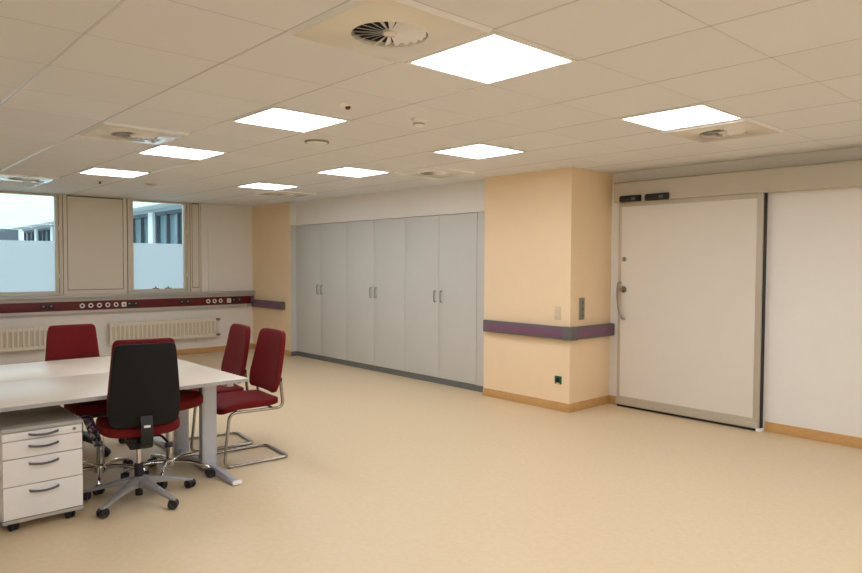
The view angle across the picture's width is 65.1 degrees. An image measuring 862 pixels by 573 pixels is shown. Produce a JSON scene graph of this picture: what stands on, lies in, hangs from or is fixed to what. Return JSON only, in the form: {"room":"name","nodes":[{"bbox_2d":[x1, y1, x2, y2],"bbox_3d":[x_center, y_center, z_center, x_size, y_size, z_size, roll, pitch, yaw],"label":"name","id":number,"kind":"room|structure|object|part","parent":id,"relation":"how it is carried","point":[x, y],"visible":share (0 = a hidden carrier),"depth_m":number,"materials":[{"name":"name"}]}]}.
{"room":"hospital office","nodes":[
{"label":"hospital office","id":0,"kind":"room"},
{"bbox_2d":[0,193,53,239],"bbox_3d":[-34.440,-3.880,33.392,52.000,9.000,8.070,-2,3,-42],"label":"sky","id":1,"kind":"structure","parent":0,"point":[14,208],"depth_m":38.19,"materials":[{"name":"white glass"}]},
{"bbox_2d":[7,202,181,243],"bbox_3d":[-9.685,-0.755,24.094,4.750,3.620,25.880,-2,3,-42],"label":"building","id":2,"kind":"structure","parent":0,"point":[161,223],"depth_m":19.51,"materials":[{"name":"white concrete"}]},
{"bbox_3d":[-17.455,-1.866,30.022,0.250,1.360,0.360,-2,3,-42],"label":"post","id":3,"kind":"part","parent":2,"relation":"part of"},
{"bbox_3d":[-16.451,-1.827,29.043,0.040,1.360,2.400,-2,3,-42],"label":"pane","id":4,"kind":"part","parent":2,"relation":"part of","materials":[{"name":"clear glass"}]},
{"bbox_3d":[-15.573,-1.786,27.950,0.250,1.360,0.360,-2,3,-42],"label":"post","id":5,"kind":"part","parent":2,"relation":"part of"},
{"bbox_3d":[-8.925,-1.506,20.755,0.040,1.360,2.400,-2,3,-42],"label":"pane","id":6,"kind":"part","parent":2,"relation":"part of","materials":[{"name":"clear glass"}]},
{"bbox_3d":[-8.048,-1.465,19.661,0.250,1.360,0.360,-2,3,-42],"label":"post","id":7,"kind":"part","parent":2,"relation":"part of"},
{"bbox_3d":[-7.044,-1.426,18.683,0.040,1.360,2.400,-2,3,-42],"label":"pane","id":8,"kind":"part","parent":2,"relation":"part of","materials":[{"name":"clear glass"}]},
{"bbox_2d":[0,199,252,363],"bbox_3d":[-6.112,-0.082,9.514,9.731,2.515,0.300,-2,3,-42],"label":"wall","id":9,"kind":"structure","parent":0,"point":[228,316],"depth_m":10.52,"materials":[{"name":"white paint"}]},
{"bbox_2d":[0,326,48,351],"bbox_3d":[-6.100,0.749,9.257,1.570,0.329,0.136,-2,3,-42],"label":"radiator","id":10,"kind":"object","parent":9,"relation":"attached to","point":[23,338],"visible":0.87,"depth_m":9.50,"materials":[{"name":"beige metal"}]},
{"bbox_2d":[0,190,62,296],"bbox_3d":[-6.091,-0.595,9.389,1.715,1.480,0.124,-2,3,-42],"label":"window","id":11,"kind":"structure","parent":9,"relation":"in","point":[27,268],"depth_m":9.72,"materials":[{"name":"white glass"}]},
{"bbox_2d":[62,195,126,294],"bbox_3d":[-5.087,-0.620,10.244,0.896,1.480,0.026,-2,3,-42],"label":"wall panel","id":12,"kind":"object","parent":9,"relation":"attached to","point":[94,228],"depth_m":10.22,"materials":[{"name":"beige painted panel"},{"name":"beige aluminium frame"}]},
{"bbox_2d":[0,343,252,364],"bbox_3d":[-6.320,1.143,9.161,8.500,0.090,0.012,-2,3,-42],"label":"baseboard","id":13,"kind":"structure","parent":9,"relation":"attached to","point":[217,348],"depth_m":11.36,"materials":[{"name":"brown wood"}]},
{"bbox_2d":[0,293,253,316],"bbox_3d":[-6.296,0.318,9.115,8.486,0.233,0.066,-2,3,-42],"label":"cable trunking","id":14,"kind":"object","parent":9,"relation":"attached to","point":[35,307],"visible":1,"depth_m":10.42,"materials":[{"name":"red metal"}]},
{"bbox_2d":[40,305,46,309],"bbox_3d":[-5.585,0.297,9.725,0.084,0.072,0.008,-2,3,-42],"label":"outlet","id":15,"kind":"object","parent":14,"relation":"attached to","point":[42,307],"depth_m":9.72,"materials":[{"name":"grey plastic"}]},
{"bbox_2d":[48,304,53,308],"bbox_3d":[-5.511,0.295,9.792,0.084,0.072,0.008,-2,3,-42],"label":"outlet","id":16,"kind":"object","parent":14,"relation":"attached to","point":[50,306],"depth_m":9.79,"materials":[{"name":"grey plastic"}]},
{"bbox_2d":[0,290,254,299],"bbox_3d":[-6.287,0.177,9.095,8.498,0.045,0.100,-2,3,-42],"label":"windowsill","id":17,"kind":"structure","parent":9,"relation":"attached to","point":[248,291],"depth_m":10.39,"materials":[{"name":"grey metal"}]},
{"bbox_2d":[127,199,189,293],"bbox_3d":[-4.408,-0.640,10.915,0.990,1.480,0.124,-2,3,-42],"label":"window","id":18,"kind":"structure","parent":9,"relation":"in","point":[150,266],"depth_m":10.92,"materials":[{"name":"white glass"}]},
{"bbox_2d":[108,317,219,343],"bbox_3d":[-4.271,0.741,10.917,1.780,0.411,0.136,-2,3,-42],"label":"radiator","id":19,"kind":"object","parent":9,"relation":"attached to","point":[190,328],"visible":0.84,"depth_m":10.84,"materials":[{"name":"beige metal"}]},
{"bbox_2d":[190,203,200,291],"bbox_3d":[-3.941,-0.651,11.284,0.173,1.480,0.026,-2,3,-42],"label":"trim","id":20,"kind":"structure","parent":9,"relation":"attached to","point":[195,233],"depth_m":11.27,"materials":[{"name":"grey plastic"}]},
{"bbox_2d":[200,204,207,291],"bbox_3d":[-3.826,-0.654,11.390,0.116,1.480,0.022,-2,3,-42],"label":"trim","id":21,"kind":"structure","parent":9,"relation":"attached to","point":[203,207],"depth_m":11.38,"materials":[{"name":"white paint"}]},
{"bbox_2d":[208,204,251,291],"bbox_3d":[-3.478,-0.663,11.698,0.810,1.480,0.034,-2,3,-42],"label":"wall panel","id":22,"kind":"object","parent":9,"relation":"attached to","point":[229,226],"depth_m":11.67,"materials":[{"name":"white paint"}]},
{"bbox_2d":[252,202,290,350],"bbox_3d":[-2.349,-0.145,11.840,1.031,2.515,1.310,-2,3,-42],"label":"wall","id":23,"kind":"structure","parent":0,"point":[271,241],"depth_m":11.45,"materials":[{"name":"paint"}]},
{"bbox_2d":[252,299,284,309],"bbox_3d":[-2.785,0.304,11.519,0.063,0.134,1.065,-2,3,-42],"label":"rail","id":24,"kind":"object","parent":23,"relation":"attached to","point":[279,305],"visible":1,"depth_m":11.44,"materials":[{"name":"purple plastic"}]},
{"bbox_2d":[252,344,290,355],"bbox_3d":[-2.737,1.077,11.527,0.012,0.090,1.298,-2,3,-42],"label":"baseboard","id":25,"kind":"structure","parent":23,"relation":"attached to","point":[287,352],"depth_m":11.13,"materials":[{"name":"brown wood"}]},
{"bbox_2d":[290,180,484,224],"bbox_3d":[-0.618,-1.134,9.679,0.730,0.373,4.498,-2,3,-42],"label":"wall","id":26,"kind":"structure","parent":0,"point":[462,197],"depth_m":9.13,"materials":[{"name":"white paint"}]},
{"bbox_2d":[0,0,861,206],"bbox_3d":[-0.663,-1.181,3.474,9.731,0.150,16.500,-2,3,-42],"label":"ceiling","id":27,"kind":"structure","parent":0,"point":[68,68],"depth_m":3.85,"materials":[{"name":"white tile"}]},
{"bbox_2d":[0,173,58,182],"bbox_3d":[-4.793,-1.267,7.937,0.620,0.025,0.620,-2,3,-42],"label":"ceiling vent","id":28,"kind":"object","parent":27,"relation":"in","point":[3,176],"visible":1,"depth_m":7.87,"materials":[{"name":"white metal"}]},
{"bbox_2d":[77,167,150,177],"bbox_3d":[-3.491,-1.252,7.431,0.590,0.009,0.590,-2,3,-42],"label":"recessed light","id":29,"kind":"object","parent":27,"relation":"in","point":[94,170],"visible":1,"depth_m":7.40,"materials":[{"name":"white plastic"}]},
{"bbox_2d":[78,121,188,144],"bbox_3d":[-2.274,-1.159,5.162,0.620,0.025,0.620,-2,3,-42],"label":"ceiling vent","id":30,"kind":"object","parent":27,"relation":"in","point":[105,130],"visible":1,"depth_m":5.11,"materials":[{"name":"white metal"}]},
{"bbox_2d":[137,144,227,159],"bbox_3d":[-2.231,-1.198,6.044,0.590,0.009,0.590,-2,3,-42],"label":"recessed light","id":31,"kind":"object","parent":27,"relation":"in","point":[162,149],"visible":1,"depth_m":6.02,"materials":[{"name":"white plastic"}]},
{"bbox_2d":[236,182,299,189],"bbox_3d":[-2.102,-1.289,8.691,0.590,0.009,0.590,-2,3,-42],"label":"recessed light","id":32,"kind":"object","parent":27,"relation":"in","point":[258,185],"visible":1,"depth_m":8.68,"materials":[{"name":"white plastic"}]},
{"bbox_2d":[256,190,315,196],"bbox_3d":[-2.059,-1.311,9.573,0.620,0.025,0.620,-2,3,-42],"label":"ceiling vent","id":33,"kind":"object","parent":27,"relation":"in","point":[283,193],"visible":1,"depth_m":9.46,"materials":[{"name":"white metal"}]},
{"bbox_2d":[231,106,349,132],"bbox_3d":[-0.971,-1.144,4.656,0.590,0.009,0.590,-2,3,-42],"label":"recessed light","id":34,"kind":"object","parent":27,"relation":"in","point":[271,117],"visible":1,"depth_m":4.63,"materials":[{"name":"white plastic"}]},
{"bbox_2d":[305,139,328,144],"bbox_3d":[-0.925,-1.166,5.476,0.196,0.022,0.196,1,2,28],"label":"recessed light","id":35,"kind":"object","parent":27,"relation":"in","point":[310,141],"visible":1,"depth_m":5.42,"materials":[{"name":"white plastic"}]},
{"bbox_2d":[338,102,351,109],"bbox_3d":[-0.532,-1.112,4.179,0.084,0.036,0.084,-2,3,-42],"label":"ceiling sensor","id":36,"kind":"object","parent":27,"relation":"attached to","point":[347,106],"visible":1,"depth_m":4.16,"materials":[{"name":"white plastic"}]},
{"bbox_2d":[315,166,390,177],"bbox_3d":[-0.842,-1.235,7.303,0.590,0.009,0.590,-2,3,-42],"label":"recessed light","id":37,"kind":"object","parent":27,"relation":"in","point":[343,171],"visible":1,"depth_m":7.29,"materials":[{"name":"white plastic"}]},
{"bbox_3d":[-0.842,-1.236,7.303,0.550,0.005,0.550,-2,3,-42],"label":"light panel","id":38,"kind":"part","parent":37,"relation":"part of","materials":[{"name":"white plastic"}]},
{"bbox_2d":[287,0,492,62],"bbox_3d":[-0.174,-1.070,2.849,0.620,0.025,0.620,-2,3,-42],"label":"ceiling vent","id":39,"kind":"object","parent":27,"relation":"in","point":[398,31],"visible":1,"depth_m":2.80,"materials":[{"name":"white metal"}]},
{"bbox_2d":[411,117,426,127],"bbox_3d":[-0.082,-1.115,4.605,0.110,0.056,0.110,-2,3,-42],"label":"smoke detector","id":40,"kind":"object","parent":27,"relation":"attached to","point":[418,122],"visible":1,"depth_m":4.57,"materials":[{"name":"white plastic"}]},
{"bbox_2d":[395,166,474,177],"bbox_3d":[0.041,-1.222,7.261,0.620,0.025,0.620,-2,3,-42],"label":"ceiling vent","id":41,"kind":"object","parent":27,"relation":"in","point":[431,171],"visible":1,"depth_m":7.19,"materials":[{"name":"white metal"}]},
{"bbox_2d":[431,143,525,158],"bbox_3d":[0.418,-1.181,5.915,0.590,0.009,0.590,-2,3,-42],"label":"recessed light","id":42,"kind":"object","parent":27,"relation":"in","point":[478,150],"visible":1,"depth_m":5.89,"materials":[{"name":"white plastic"}]},
{"bbox_2d":[405,31,576,84],"bbox_3d":[0.289,-1.090,3.268,0.590,0.009,0.590,-2,3,-42],"label":"recessed light","id":43,"kind":"object","parent":27,"relation":"in","point":[492,57],"visible":0.98,"depth_m":3.23,"materials":[{"name":"white plastic"}]},
{"bbox_2d":[618,103,743,130],"bbox_3d":[1.678,-1.128,4.528,0.590,0.009,0.590,-2,3,-42],"label":"recessed light","id":44,"kind":"object","parent":27,"relation":"in","point":[697,114],"visible":1,"depth_m":4.50,"materials":[{"name":"white plastic"}]},
{"bbox_2d":[663,118,783,142],"bbox_3d":[2.141,-1.132,4.948,0.620,0.025,0.620,-2,3,-42],"label":"ceiling vent","id":45,"kind":"object","parent":27,"relation":"in","point":[746,127],"visible":0.98,"depth_m":4.89,"materials":[{"name":"white metal"}]},
{"bbox_2d":[0,349,861,572],"bbox_3d":[-0.675,1.467,3.565,9.731,0.120,16.500,-2,3,-42],"label":"floor","id":46,"kind":"structure","parent":0,"point":[381,472],"depth_m":4.40,"materials":[{"name":"beige laminate"}]},
{"bbox_2d":[0,405,82,531],"bbox_3d":[-2.404,1.084,4.082,0.416,0.595,0.585,-2,3,-42],"label":"drawer pedestal","id":47,"kind":"object","parent":46,"relation":"on","point":[41,462],"visible":1,"depth_m":3.89,"materials":[{"name":"white laminate"}]},
{"bbox_3d":[-2.235,0.842,3.888,0.408,0.044,0.020,-2,3,-42],"label":"drawer","id":48,"kind":"part","parent":47,"relation":"part of","materials":[{"name":"white laminate"}]},
{"bbox_3d":[-2.235,0.917,3.891,0.408,0.096,0.020,-2,3,-42],"label":"drawer","id":49,"kind":"part","parent":47,"relation":"part of","materials":[{"name":"white laminate"}]},
{"bbox_3d":[-2.236,1.045,3.895,0.408,0.151,0.020,-2,3,-42],"label":"drawer","id":50,"kind":"part","parent":47,"relation":"part of","materials":[{"name":"white laminate"}]},
{"bbox_3d":[-2.236,1.217,3.901,0.408,0.182,0.020,-2,3,-42],"label":"drawer","id":51,"kind":"part","parent":47,"relation":"part of","materials":[{"name":"white laminate"}]},
{"bbox_3d":[-2.238,1.323,3.906,0.412,0.020,0.016,-2,3,-42],"label":"rail","id":52,"kind":"part","parent":47,"relation":"part of","materials":[{"name":"grey laminate"}]},
{"bbox_3d":[-2.217,0.842,3.869,0.158,0.020,0.034,-2,3,-42],"label":"handle","id":53,"kind":"part","parent":47,"relation":"part of","materials":[{"name":"grey plastic"}]},
{"bbox_3d":[-2.217,0.909,3.872,0.158,0.020,0.034,-2,3,-42],"label":"handle","id":54,"kind":"part","parent":47,"relation":"part of","materials":[{"name":"grey plastic"}]},
{"bbox_3d":[-2.218,1.009,3.875,0.158,0.020,0.034,-2,3,-42],"label":"handle","id":55,"kind":"part","parent":47,"relation":"part of","materials":[{"name":"grey plastic"}]},
{"bbox_3d":[-2.219,1.165,3.880,0.158,0.020,0.034,-2,3,-42],"label":"handle","id":56,"kind":"part","parent":47,"relation":"part of","materials":[{"name":"grey plastic"}]},
{"bbox_2d":[45,324,124,456],"bbox_3d":[-2.831,0.828,5.482,0.692,1.003,0.703,-1,3,-38],"label":"swivel chair","id":57,"kind":"object","parent":46,"relation":"on","point":[73,341],"visible":0.44,"depth_m":5.62,"materials":[{"name":"red fabric"}]},
{"bbox_3d":[-2.996,0.569,5.645,0.418,0.497,0.119,-1,3,-38],"label":"backrest","id":58,"kind":"part","parent":57,"relation":"part of","materials":[{"name":"red fabric"}]},
{"bbox_2d":[0,356,193,455],"bbox_3d":[-2.766,0.978,5.141,1.623,0.730,0.914,-2,3,-42],"label":"table","id":59,"kind":"object","parent":46,"relation":"on","point":[79,366],"visible":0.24,"depth_m":5.21,"materials":[{"name":"warm white laminate"},{"name":"silver metal"}]},
{"bbox_3d":[-1.983,0.987,5.342,0.110,0.645,0.068,-2,3,-42],"label":"leg","id":60,"kind":"part","parent":59,"relation":"part of","materials":[{"name":"silver metal"}]},
{"bbox_2d":[64,399,149,494],"bbox_3d":[-2.331,1.064,4.689,0.618,0.592,0.640,-2,3,-42],"label":"stool","id":61,"kind":"object","parent":46,"relation":"on","point":[97,408],"visible":0.38,"depth_m":4.60,"materials":[{"name":"red fabric"}]},
{"bbox_3d":[-2.305,0.814,4.695,0.420,0.092,0.410,-2,3,-42],"label":"seat","id":62,"kind":"part","parent":61,"relation":"part of","materials":[{"name":"red fabric"}]},
{"bbox_2d":[78,415,103,446],"bbox_3d":[-2.273,0.965,4.512,0.145,0.216,0.092,-2,3,-42],"label":"cloth","id":63,"kind":"object","parent":61,"relation":"hanging from","point":[88,420],"visible":0.96,"depth_m":4.49,"materials":[{"name":"multicoloured fabric"}]},
{"bbox_2d":[0,363,248,484],"bbox_3d":[-2.163,1.004,4.476,1.623,0.730,0.928,-2,3,-42],"label":"table","id":64,"kind":"object","parent":46,"relation":"on","point":[44,392],"visible":0.79,"depth_m":4.54,"materials":[{"name":"warm white laminate"},{"name":"silver metal"}]},
{"bbox_3d":[-1.642,1.001,4.966,0.110,0.645,0.068,-2,3,-42],"label":"leg","id":65,"kind":"part","parent":64,"relation":"part of","materials":[{"name":"silver metal"}]},
{"bbox_2d":[83,338,195,518],"bbox_3d":[-1.880,0.841,4.368,0.703,1.063,0.701,-1,2,-32],"label":"swivel chair","id":66,"kind":"object","parent":46,"relation":"on","point":[143,402],"visible":1,"depth_m":4.10,"materials":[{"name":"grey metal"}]},
{"bbox_3d":[-1.884,0.889,4.344,0.480,0.104,0.470,-1,2,-32],"label":"seat","id":67,"kind":"part","parent":66,"relation":"part of","materials":[{"name":"red fabric"}]},
{"bbox_3d":[-1.757,0.587,4.135,0.418,0.539,0.119,-1,2,-32],"label":"backrest","id":68,"kind":"part","parent":66,"relation":"part of","materials":[{"name":"black fabric"}]},
{"bbox_3d":[-1.722,0.995,4.330,0.216,0.074,0.065,2,2,33],"label":"lever","id":69,"kind":"part","parent":66,"relation":"part of","materials":[{"name":"black plastic"}]},
{"bbox_2d":[121,389,214,488],"bbox_3d":[-1.861,1.060,4.867,0.641,0.592,0.624,1,2,28],"label":"stool","id":70,"kind":"object","parent":46,"relation":"on","point":[189,399],"visible":0.65,"depth_m":4.82,"materials":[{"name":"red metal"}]},
{"bbox_3d":[-1.877,0.811,4.840,0.410,0.092,0.420,1,2,28],"label":"seat","id":71,"kind":"part","parent":70,"relation":"part of","materials":[{"name":"red fabric"}]},
{"bbox_2d":[189,323,252,451],"bbox_3d":[-1.829,0.830,5.697,0.552,0.995,0.530,-1,2,-34],"label":"chair","id":72,"kind":"object","parent":46,"relation":"on","point":[234,361],"visible":0.52,"depth_m":5.69,"materials":[{"name":"red fabric"}]},
{"bbox_3d":[-1.859,0.887,5.678,0.479,0.097,0.477,-1,2,-34],"label":"seat","id":73,"kind":"part","parent":72,"relation":"part of","materials":[{"name":"red fabric"}]},
{"bbox_3d":[-1.822,1.009,5.708,0.535,0.636,0.498,-1,2,-34],"label":"tube frame","id":74,"kind":"part","parent":72,"relation":"part of","materials":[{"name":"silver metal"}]},
{"bbox_3d":[-1.665,0.565,5.798,0.139,0.470,0.530,-1,2,-34],"label":"backrest","id":75,"kind":"part","parent":72,"relation":"part of","materials":[{"name":"red fabric"}]},
{"bbox_2d":[217,328,287,468],"bbox_3d":[-1.455,0.846,5.296,0.552,0.995,0.530,-1,2,-37],"label":"chair","id":76,"kind":"object","parent":46,"relation":"on","point":[268,358],"visible":0.86,"depth_m":5.26,"materials":[{"name":"red fabric"}]},
{"bbox_3d":[-1.484,0.903,5.276,0.479,0.097,0.477,-1,2,-37],"label":"seat","id":77,"kind":"part","parent":76,"relation":"part of","materials":[{"name":"red fabric"}]},
{"bbox_3d":[-1.449,1.025,5.307,0.535,0.636,0.498,-1,2,-37],"label":"tube frame","id":78,"kind":"part","parent":76,"relation":"part of","materials":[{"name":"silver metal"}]},
{"bbox_3d":[-1.297,0.580,5.405,0.139,0.470,0.530,-1,2,-37],"label":"backrest","id":79,"kind":"part","parent":76,"relation":"part of","materials":[{"name":"red fabric"}]},
{"bbox_2d":[290,222,346,364],"bbox_3d":[-1.608,0.083,10.786,0.702,2.138,1.580,-2,3,-42],"label":"tall cabinet","id":80,"kind":"object","parent":46,"relation":"on","point":[318,251],"visible":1,"depth_m":10.57,"materials":[{"name":"grey laminate"}]},
{"bbox_3d":[-1.954,0.043,10.811,0.020,2.054,0.691,-2,3,-42],"label":"door","id":81,"kind":"part","parent":80,"relation":"part of","materials":[{"name":"grey laminate"}]},
{"bbox_3d":[-1.487,0.063,10.296,0.020,2.054,0.691,-2,3,-42],"label":"door","id":82,"kind":"part","parent":80,"relation":"part of","materials":[{"name":"grey laminate"}]},
{"bbox_2d":[346,218,404,376],"bbox_3d":[-0.598,0.125,9.722,0.636,2.138,1.354,-2,3,-42],"label":"tall cabinet","id":83,"kind":"object","parent":46,"relation":"on","point":[375,249],"visible":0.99,"depth_m":9.49,"materials":[{"name":"grey laminate"}]},
{"bbox_3d":[-1.026,0.082,9.789,0.020,2.054,0.673,-2,3,-42],"label":"door","id":84,"kind":"part","parent":83,"relation":"part of","materials":[{"name":"grey laminate"}]},
{"bbox_3d":[-0.572,0.102,9.288,0.020,2.054,0.673,-2,3,-42],"label":"door","id":85,"kind":"part","parent":83,"relation":"part of","materials":[{"name":"grey laminate"}]},
{"bbox_2d":[405,212,484,391],"bbox_3d":[0.377,0.166,8.649,0.636,2.138,1.547,-2,3,-42],"label":"tall cabinet","id":86,"kind":"object","parent":46,"relation":"on","point":[444,254],"visible":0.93,"depth_m":8.44,"materials":[{"name":"grey laminate"}]},
{"bbox_3d":[-0.120,0.121,8.791,0.020,2.054,0.662,-2,3,-42],"label":"door","id":87,"kind":"part","parent":86,"relation":"part of","materials":[{"name":"grey laminate"}]},
{"bbox_3d":[0.327,0.140,8.299,0.020,2.054,0.662,-2,3,-42],"label":"door","id":88,"kind":"part","parent":86,"relation":"part of","materials":[{"name":"grey laminate"}]},
{"bbox_2d":[483,167,611,403],"bbox_3d":[1.404,0.015,7.704,1.034,2.515,1.210,-2,3,-42],"label":"wall pillar","id":89,"kind":"structure","parent":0,"point":[548,233],"depth_m":7.24,"materials":[{"name":"paint"}]},
{"bbox_2d":[483,388,609,412],"bbox_3d":[1.287,1.230,7.636,0.746,0.090,1.222,-2,3,-42],"label":"baseboard","id":90,"kind":"structure","parent":89,"relation":"attached to","point":[544,403],"depth_m":7.26,"materials":[{"name":"brown wood"}]},
{"bbox_2d":[483,320,614,340],"bbox_3d":[1.300,0.459,7.556,0.792,0.136,1.234,-2,3,-42],"label":"rail","id":91,"kind":"object","parent":89,"relation":"attached to","point":[525,329],"visible":1,"depth_m":7.18,"materials":[{"name":"purple plastic"}]},
{"bbox_3d":[0.996,0.465,7.353,0.060,0.132,1.095,-2,3,-42],"label":"rail","id":92,"kind":"part","parent":91,"relation":"part of","materials":[{"name":"purple plastic"}]},
{"bbox_3d":[1.729,0.475,7.158,0.664,0.132,0.060,-2,3,-42],"label":"rail","id":93,"kind":"part","parent":91,"relation":"part of","materials":[{"name":"purple plastic"}]},
{"bbox_2d":[554,306,560,319],"bbox_3d":[1.318,0.276,7.026,0.015,0.140,0.080,-2,3,-42],"label":"light switch","id":94,"kind":"object","parent":89,"relation":"attached to","point":[557,314],"visible":1,"depth_m":7.02,"materials":[{"name":"beige plastic"}]},
{"bbox_2d":[555,376,561,383],"bbox_3d":[1.324,0.976,7.039,0.016,0.084,0.084,-2,3,-42],"label":"wall socket","id":95,"kind":"object","parent":89,"relation":"attached to","point":[558,379],"visible":1,"depth_m":7.03,"materials":[{"name":"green plastic"}]},
{"bbox_2d":[579,298,584,319],"bbox_3d":[1.575,0.231,7.037,0.090,0.230,0.019,-2,3,-42],"label":"control panel","id":96,"kind":"object","parent":89,"relation":"attached to","point":[581,300],"visible":1,"depth_m":7.03,"materials":[{"name":"grey plastic"}]},
{"bbox_2d":[609,147,861,437],"bbox_3d":[5.225,0.159,4.042,0.300,2.515,9.352,-2,3,-42],"label":"wall","id":97,"kind":"structure","parent":0,"point":[813,346],"depth_m":5.92,"materials":[{"name":"white paint"}]},
{"bbox_2d":[616,193,767,431],"bbox_3d":[2.521,0.212,6.699,0.121,2.200,1.526,-2,3,-43],"label":"door","id":98,"kind":"structure","parent":97,"relation":"in","point":[691,288],"depth_m":6.63,"materials":[{"name":"laminate"}]},
{"bbox_3d":[2.023,0.153,7.198,0.071,0.411,0.077,-2,3,-42],"label":"handle","id":99,"kind":"part","parent":98,"relation":"part of","materials":[{"name":"metal"}]},
{"bbox_2d":[610,395,861,448],"bbox_3d":[5.040,1.371,4.049,0.012,0.090,9.140,-2,3,-42],"label":"baseboard","id":100,"kind":"structure","parent":97,"relation":"attached to","point":[851,441],"depth_m":5.92,"materials":[{"name":"brown wood"}]},
{"bbox_2d":[614,159,861,202],"bbox_3d":[3.562,-0.937,5.536,0.110,0.217,4.660,-2,3,-42],"label":"door track cover","id":101,"kind":"object","parent":97,"relation":"attached to","point":[847,173],"visible":0.92,"depth_m":6.14,"materials":[{"name":"beige metal"}]},
{"bbox_2d":[619,195,640,202],"bbox_3d":[2.079,-0.919,7.051,0.052,0.068,0.235,-2,3,-42],"label":"sensor","id":102,"kind":"object","parent":101,"relation":"attached to","point":[630,198],"visible":1,"depth_m":7.03,"materials":[{"name":"black plastic"}]},
{"bbox_2d":[644,192,668,200],"bbox_3d":[2.283,-0.910,6.827,0.052,0.068,0.250,-2,3,-42],"label":"sensor","id":103,"kind":"object","parent":101,"relation":"attached to","point":[655,196],"visible":1,"depth_m":6.80,"materials":[{"name":"black plastic"}]}
]}

